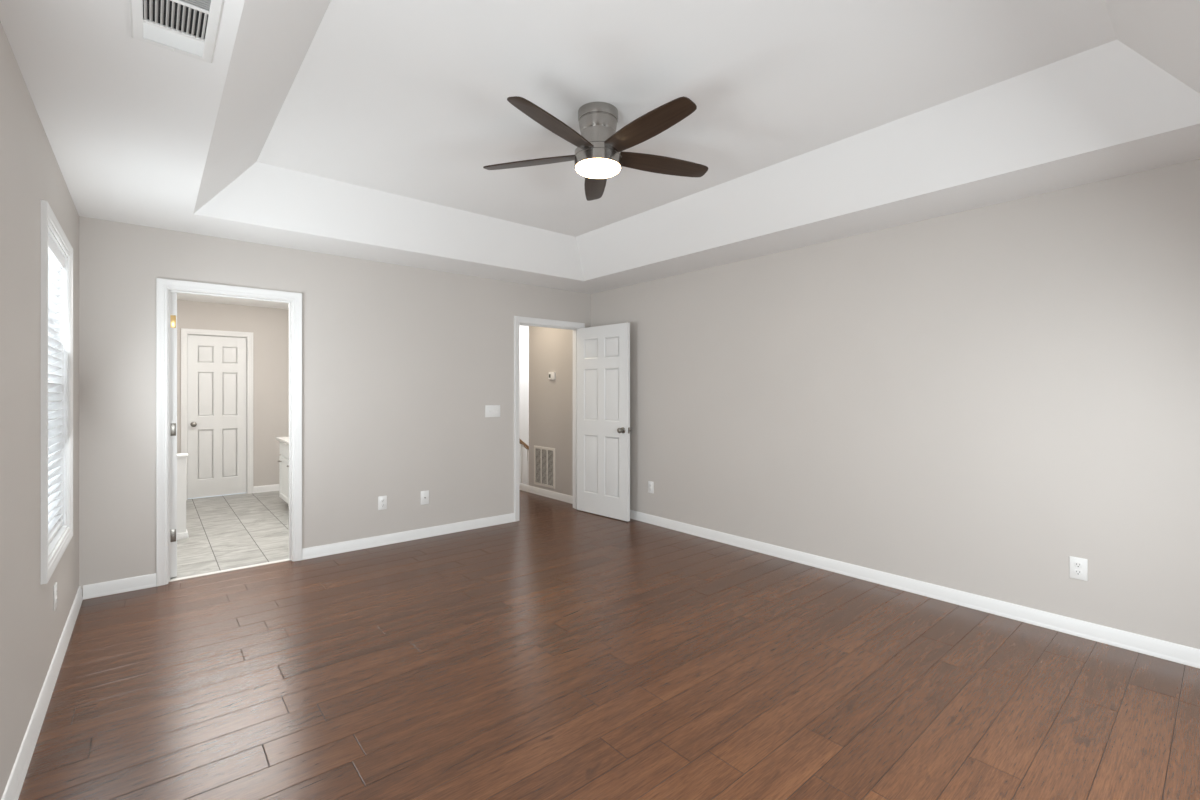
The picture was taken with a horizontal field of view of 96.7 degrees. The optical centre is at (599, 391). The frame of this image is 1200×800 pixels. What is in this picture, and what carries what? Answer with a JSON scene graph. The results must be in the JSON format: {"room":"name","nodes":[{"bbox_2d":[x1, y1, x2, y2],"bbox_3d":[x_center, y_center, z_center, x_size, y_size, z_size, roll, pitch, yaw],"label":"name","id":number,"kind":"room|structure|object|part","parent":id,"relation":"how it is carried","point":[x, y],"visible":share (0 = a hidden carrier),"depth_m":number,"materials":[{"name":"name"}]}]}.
{"room":"empty bedroom","nodes":[
{"label":"empty bedroom","id":0,"kind":"room"},
{"bbox_2d":[0,21,78,799],"bbox_3d":[-1.623,-0.079,1.280,0.140,2.840,5.410,0,0,-40],"label":"wall","id":1,"kind":"structure","parent":0,"point":[31,631],"depth_m":1.92,"materials":[{"name":"beige paint"}]},
{"bbox_2d":[1,586,82,799],"bbox_3d":[-1.608,1.278,1.385,0.018,0.086,5.270,0,0,-40],"label":"baseboard","id":2,"kind":"structure","parent":1,"relation":"attached to","point":[15,782],"depth_m":2.11,"materials":[{"name":"white wood"}]},
{"bbox_2d":[53,582,56,610],"bbox_3d":[-2.572,0.966,2.520,0.008,0.118,0.074,0,0,-40],"label":"outlet","id":3,"kind":"object","parent":1,"relation":"attached to","point":[55,585],"visible":1,"depth_m":2.50,"materials":[{"name":"white plastic"}]},
{"bbox_2d":[41,200,72,583],"bbox_3d":[-2.661,0.001,2.527,0.160,1.586,0.961,0,0,-40],"label":"window","id":4,"kind":"structure","parent":1,"relation":"in","point":[51,554],"depth_m":2.84,"materials":[{"name":"white wood"}]},
{"bbox_2d":[48,233,65,544],"bbox_3d":[-2.638,-0.007,2.546,0.069,1.421,0.813,0,0,-40],"label":"window blind","id":5,"kind":"object","parent":4,"relation":"attached to","point":[56,260],"visible":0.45,"depth_m":2.70,"materials":[{"name":"white plastic"}]},
{"bbox_3d":[-2.643,0.693,2.542,0.052,0.020,0.805,0,0,-40],"label":"rail","id":6,"kind":"part","parent":5,"relation":"part of","materials":[{"name":"white plastic"}]},
{"bbox_3d":[-2.838,0.019,2.826,0.014,1.365,0.014,0,0,-40],"label":"lift cord","id":7,"kind":"part","parent":5,"relation":"part of","materials":[{"name":"white plastic"}]},
{"bbox_2d":[177,457,185,532],"bbox_3d":[-4.015,0.954,4.686,0.595,0.735,0.140,0,0,-40],"label":"wall","id":8,"kind":"structure","parent":0,"point":[181,461],"depth_m":4.80,"materials":[{"name":"white paint"}]},
{"bbox_2d":[177,453,187,456],"bbox_3d":[-4.009,0.576,4.690,0.610,0.020,0.170,0,0,-40],"label":"half wall cap","id":9,"kind":"object","parent":8,"relation":"on","point":[179,454],"visible":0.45,"depth_m":4.82,"materials":[{"name":"white wood"}]},
{"bbox_2d":[177,529,188,539],"bbox_3d":[-4.003,1.294,4.684,0.611,0.055,0.156,0,0,-40],"label":"baseboard","id":10,"kind":"structure","parent":8,"relation":"attached to","point":[183,535],"depth_m":4.80,"materials":[{"name":"white wood"}]},
{"bbox_2d":[177,300,288,485],"bbox_3d":[-4.833,0.086,6.795,2.065,2.510,0.120,0,0,-40],"label":"wall","id":11,"kind":"structure","parent":0,"point":[269,327],"depth_m":7.03,"materials":[{"name":"beige paint"}]},
{"bbox_2d":[187,335,246,497],"bbox_3d":[-4.835,0.302,6.752,0.609,2.018,0.103,0,0,-40],"label":"door","id":12,"kind":"structure","parent":11,"relation":"in","point":[216,365],"depth_m":6.75,"materials":[{"name":"white wood"}]},
{"bbox_2d":[181,328,252,499],"bbox_3d":[-4.856,0.273,6.776,0.745,2.097,0.161,0,0,-40],"label":"door frame","id":13,"kind":"structure","parent":11,"relation":"attached to","point":[184,331],"depth_m":6.82,"materials":[{"name":"white wood"}]},
{"bbox_2d":[253,484,278,492],"bbox_3d":[-4.263,1.278,7.185,0.691,0.086,0.018,0,0,-40],"label":"baseboard","id":14,"kind":"structure","parent":11,"relation":"attached to","point":[266,488],"depth_m":7.05,"materials":[{"name":"white wood"}]},
{"bbox_2d":[177,293,288,308],"bbox_3d":[-3.698,-1.144,5.450,2.065,0.050,3.400,0,0,-40],"label":"ceiling","id":15,"kind":"structure","parent":0,"point":[180,296],"depth_m":6.59,"materials":[{"name":"paint"}]},
{"bbox_2d":[79,216,590,596],"bbox_3d":[-1.757,-0.079,4.785,4.455,2.840,0.120,0,0,-40],"label":"wall","id":16,"kind":"structure","parent":0,"point":[402,365],"depth_m":4.38,"materials":[{"name":"beige paint"}]},
{"bbox_2d":[83,573,155,599],"bbox_3d":[-3.156,1.278,3.514,0.360,0.086,0.018,0,0,-40],"label":"baseboard","id":17,"kind":"structure","parent":16,"relation":"attached to","point":[144,581],"depth_m":3.51,"materials":[{"name":"white wood"}]},
{"bbox_2d":[170,292,176,577],"bbox_3d":[-3.296,0.302,4.021,0.752,2.018,0.180,0,0,42],"label":"door","id":18,"kind":"structure","parent":16,"relation":"in","point":[173,296],"depth_m":3.78,"materials":[{"name":"white wood"}]},
{"bbox_2d":[156,278,301,585],"bbox_3d":[-2.727,0.273,3.966,0.881,2.097,0.161,0,0,-40],"label":"door frame","id":19,"kind":"structure","parent":16,"relation":"attached to","point":[164,287],"depth_m":3.74,"materials":[{"name":"white wood"}]},
{"bbox_2d":[168,559,290,581],"bbox_3d":[-2.725,1.328,3.964,0.751,0.026,0.042,0,0,-40],"label":"threshold","id":20,"kind":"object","parent":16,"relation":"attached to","point":[283,560],"depth_m":3.93,"materials":[{"name":"white stone"}]},
{"bbox_2d":[378,496,386,509],"bbox_3d":[-1.876,0.957,4.601,0.074,0.118,0.008,0,0,-40],"label":"outlet","id":21,"kind":"object","parent":16,"relation":"attached to","point":[382,500],"visible":1,"depth_m":4.60,"materials":[{"name":"white plastic"}]},
{"bbox_2d":[302,513,514,559],"bbox_3d":[-1.610,1.278,4.819,1.929,0.086,0.018,0,0,-40],"label":"baseboard","id":22,"kind":"structure","parent":16,"relation":"attached to","point":[358,544],"depth_m":4.70,"materials":[{"name":"white wood"}]},
{"bbox_2d":[421,490,428,504],"bbox_3d":[-1.587,0.959,4.839,0.078,0.124,0.016,0,0,-40],"label":"cable plate","id":23,"kind":"object","parent":16,"relation":"attached to","point":[424,494],"visible":1,"depth_m":4.84,"materials":[{"name":"white plastic"}]},
{"bbox_2d":[485,405,499,416],"bbox_3d":[-1.059,0.190,5.285,0.166,0.118,0.016,0,0,-40],"label":"light switch","id":24,"kind":"object","parent":16,"relation":"attached to","point":[490,410],"visible":1,"depth_m":5.28,"materials":[{"name":"white plastic"}]},
{"bbox_2d":[514,316,584,521],"bbox_3d":[-0.570,0.273,5.786,0.910,2.097,0.161,0,0,-40],"label":"door frame","id":25,"kind":"structure","parent":16,"relation":"attached to","point":[518,320],"depth_m":5.58,"materials":[{"name":"white wood"}]},
{"bbox_2d":[577,322,630,521],"bbox_3d":[0.024,0.304,5.694,0.171,2.018,0.790,0,0,-44],"label":"door","id":26,"kind":"structure","parent":16,"relation":"in","point":[603,352],"depth_m":5.65,"materials":[{"name":"white wood"}]},
{"bbox_3d":[0.211,0.391,5.428,0.068,0.064,0.064,0,0,-44],"label":"knob","id":27,"kind":"part","parent":26,"relation":"part of","materials":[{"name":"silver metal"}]},
{"bbox_2d":[519,325,528,484],"bbox_3d":[-1.223,0.726,7.669,3.420,3.790,1.540,0,0,-40],"label":"wall","id":28,"kind":"structure","parent":0,"point":[523,330],"depth_m":8.53,"materials":[{"name":"white paint"}]},
{"bbox_2d":[529,326,572,495],"bbox_3d":[0.106,0.726,7.187,1.770,3.790,1.150,0,0,-40],"label":"wall","id":29,"kind":"structure","parent":0,"point":[550,349],"depth_m":6.62,"materials":[{"name":"beige paint"}]},
{"bbox_2d":[534,446,554,488],"bbox_3d":[-0.710,0.951,6.774,0.010,0.505,0.470,0,0,-40],"label":"air vent","id":30,"kind":"object","parent":29,"relation":"in","point":[544,457],"visible":1,"depth_m":6.76,"materials":[{"name":"beige metal"}]},
{"bbox_2d":[519,483,572,503],"bbox_3d":[-0.884,1.278,6.973,0.018,0.086,2.100,0,0,-40],"label":"baseboard","id":31,"kind":"structure","parent":29,"relation":"attached to","point":[535,490],"depth_m":6.71,"materials":[{"name":"white wood"}]},
{"bbox_2d":[548,372,555,379],"bbox_3d":[-0.597,-0.201,6.627,0.027,0.093,0.124,0,0,-40],"label":"thermostat","id":32,"kind":"object","parent":29,"relation":"attached to","point":[551,375],"visible":1,"depth_m":6.61,"materials":[{"name":"white plastic"}]},
{"bbox_2d":[0,0,1199,293],"bbox_3d":[-0.011,-1.284,2.731,4.195,0.330,5.270,0,0,-40],"label":"ceiling","id":33,"kind":"structure","parent":0,"point":[359,129],"depth_m":2.56,"materials":[{"name":"paint"}]},
{"bbox_2d":[129,0,223,62],"bbox_3d":[-1.256,-1.112,1.579,0.206,0.014,0.424,0,0,-40],"label":"ceiling vent","id":34,"kind":"object","parent":33,"relation":"in","point":[190,28],"visible":1,"depth_m":1.61,"materials":[{"name":"white metal"}]},
{"bbox_2d":[483,96,707,200],"bbox_3d":[0.017,-1.292,2.725,1.238,0.314,1.192,0,0,-40],"label":"ceiling fan","id":35,"kind":"object","parent":33,"relation":"hanging from","point":[599,155],"visible":1,"depth_m":2.67,"materials":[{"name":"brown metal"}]},
{"bbox_3d":[-0.361,-1.231,2.862,0.559,0.038,0.131,0,0,16],"label":"blade","id":36,"kind":"part","parent":35,"relation":"part of","materials":[{"name":"brown wood"}]},
{"bbox_3d":[-0.211,-1.231,2.461,0.131,0.038,0.559,0,0,33],"label":"blade","id":37,"kind":"part","parent":35,"relation":"part of","materials":[{"name":"brown wood"}]},
{"bbox_3d":[-0.026,-1.231,3.129,0.131,0.038,0.559,0,0,-2],"label":"blade","id":38,"kind":"part","parent":35,"relation":"part of","materials":[{"name":"brown wood"}]},
{"bbox_3d":[-0.010,-1.148,2.765,0.234,0.025,0.234,0,0,-40],"label":"lamp glass","id":39,"kind":"part","parent":35,"relation":"part of","materials":[{"name":"white glass"}]},
{"bbox_3d":[0.217,-1.231,2.480,0.131,0.038,0.559,0,0,-38],"label":"blade","id":40,"kind":"part","parent":35,"relation":"part of","materials":[{"name":"brown wood"}]},
{"bbox_3d":[0.331,-1.231,2.893,0.559,0.038,0.131,0,0,-20],"label":"blade","id":41,"kind":"part","parent":35,"relation":"part of","materials":[{"name":"brown wood"}]},
{"bbox_2d":[18,490,1199,799],"bbox_3d":[-1.165,1.336,4.100,4.195,0.030,8.850,0,0,-40],"label":"floor","id":42,"kind":"structure","parent":0,"point":[560,651],"depth_m":2.41,"materials":[{"name":"brown wood"}]},
{"bbox_2d":[276,437,288,505],"bbox_3d":[-2.961,0.881,5.699,0.614,0.880,1.690,0,0,-40],"label":"vanity","id":43,"kind":"object","parent":42,"relation":"on","point":[283,460],"visible":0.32,"depth_m":5.93,"materials":[{"name":"white paint"}]},
{"bbox_2d":[276,437,288,444],"bbox_3d":[-2.959,0.498,5.700,0.608,0.115,1.690,0,0,-40],"label":"countertop","id":44,"kind":"structure","parent":43,"relation":"on","point":[285,440],"depth_m":5.94,"materials":[{"name":"white stone"}]},
{"bbox_3d":[-3.510,0.969,5.938,0.019,0.475,0.521,0,0,-40],"label":"cabinet door","id":45,"kind":"part","parent":43,"relation":"part of","materials":[{"name":"white paint"}]},
{"bbox_3d":[-3.510,0.641,5.938,0.018,0.140,0.521,0,0,-40],"label":"drawer","id":46,"kind":"part","parent":43,"relation":"part of","materials":[{"name":"white paint"}]},
{"bbox_2d":[591,159,1199,648],"bbox_3d":[1.683,-0.079,4.069,0.120,2.840,5.410,0,0,-40],"label":"wall","id":47,"kind":"structure","parent":0,"point":[978,401],"depth_m":3.29,"materials":[{"name":"beige paint"}]},
{"bbox_2d":[648,481,653,493],"bbox_3d":[0.510,0.957,5.360,0.008,0.118,0.074,0,0,-40],"label":"outlet","id":48,"kind":"object","parent":47,"relation":"attached to","point":[650,483],"visible":1,"depth_m":5.36,"materials":[{"name":"white plastic"}]},
{"bbox_2d":[630,510,1199,668],"bbox_3d":[1.585,1.278,4.078,0.018,0.086,5.270,0,0,-40],"label":"baseboard","id":49,"kind":"structure","parent":47,"relation":"attached to","point":[1162,649],"depth_m":3.28,"materials":[{"name":"white wood"}]},
{"bbox_2d":[1069,556,1087,580],"bbox_3d":[2.593,0.957,2.891,0.008,0.118,0.074,0,0,-40],"label":"outlet","id":50,"kind":"object","parent":47,"relation":"attached to","point":[1078,567],"visible":1,"depth_m":2.89,"materials":[{"name":"white plastic"}]},
{"bbox_2d":[1074,562,1081,567],"bbox_3d":[2.591,0.937,2.889,0.002,0.027,0.034,0,0,-40],"label":"receptacle","id":51,"kind":"object","parent":50,"relation":"attached to","point":[1076,564],"depth_m":2.89,"materials":[{"name":"white plastic"}]},
{"bbox_2d":[1074,569,1081,574],"bbox_3d":[2.591,0.977,2.889,0.002,0.027,0.034,0,0,-40],"label":"receptacle","id":52,"kind":"object","parent":50,"relation":"attached to","point":[1076,571],"depth_m":2.89,"materials":[{"name":"white plastic"}]},
{"bbox_3d":[-0.913,1.732,7.930,1.130,0.759,1.300,0,0,-40],"label":"floor","id":53,"kind":"structure","parent":0,"visible":0},
{"bbox_2d":[519,438,528,484],"bbox_3d":[-0.941,1.326,8.102,1.590,2.111,0.110,0,0,-40],"label":"stair railing","id":54,"kind":"object","parent":53,"relation":"on","point":[521,442],"visible":0.13,"depth_m":7.92,"materials":[{"name":"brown wood"}]},
{"bbox_3d":[-0.930,0.990,8.112,1.560,1.306,0.060,0,0,-40],"label":"handrail","id":55,"kind":"part","parent":54,"relation":"part of","materials":[{"name":"brown wood"}]}
]}

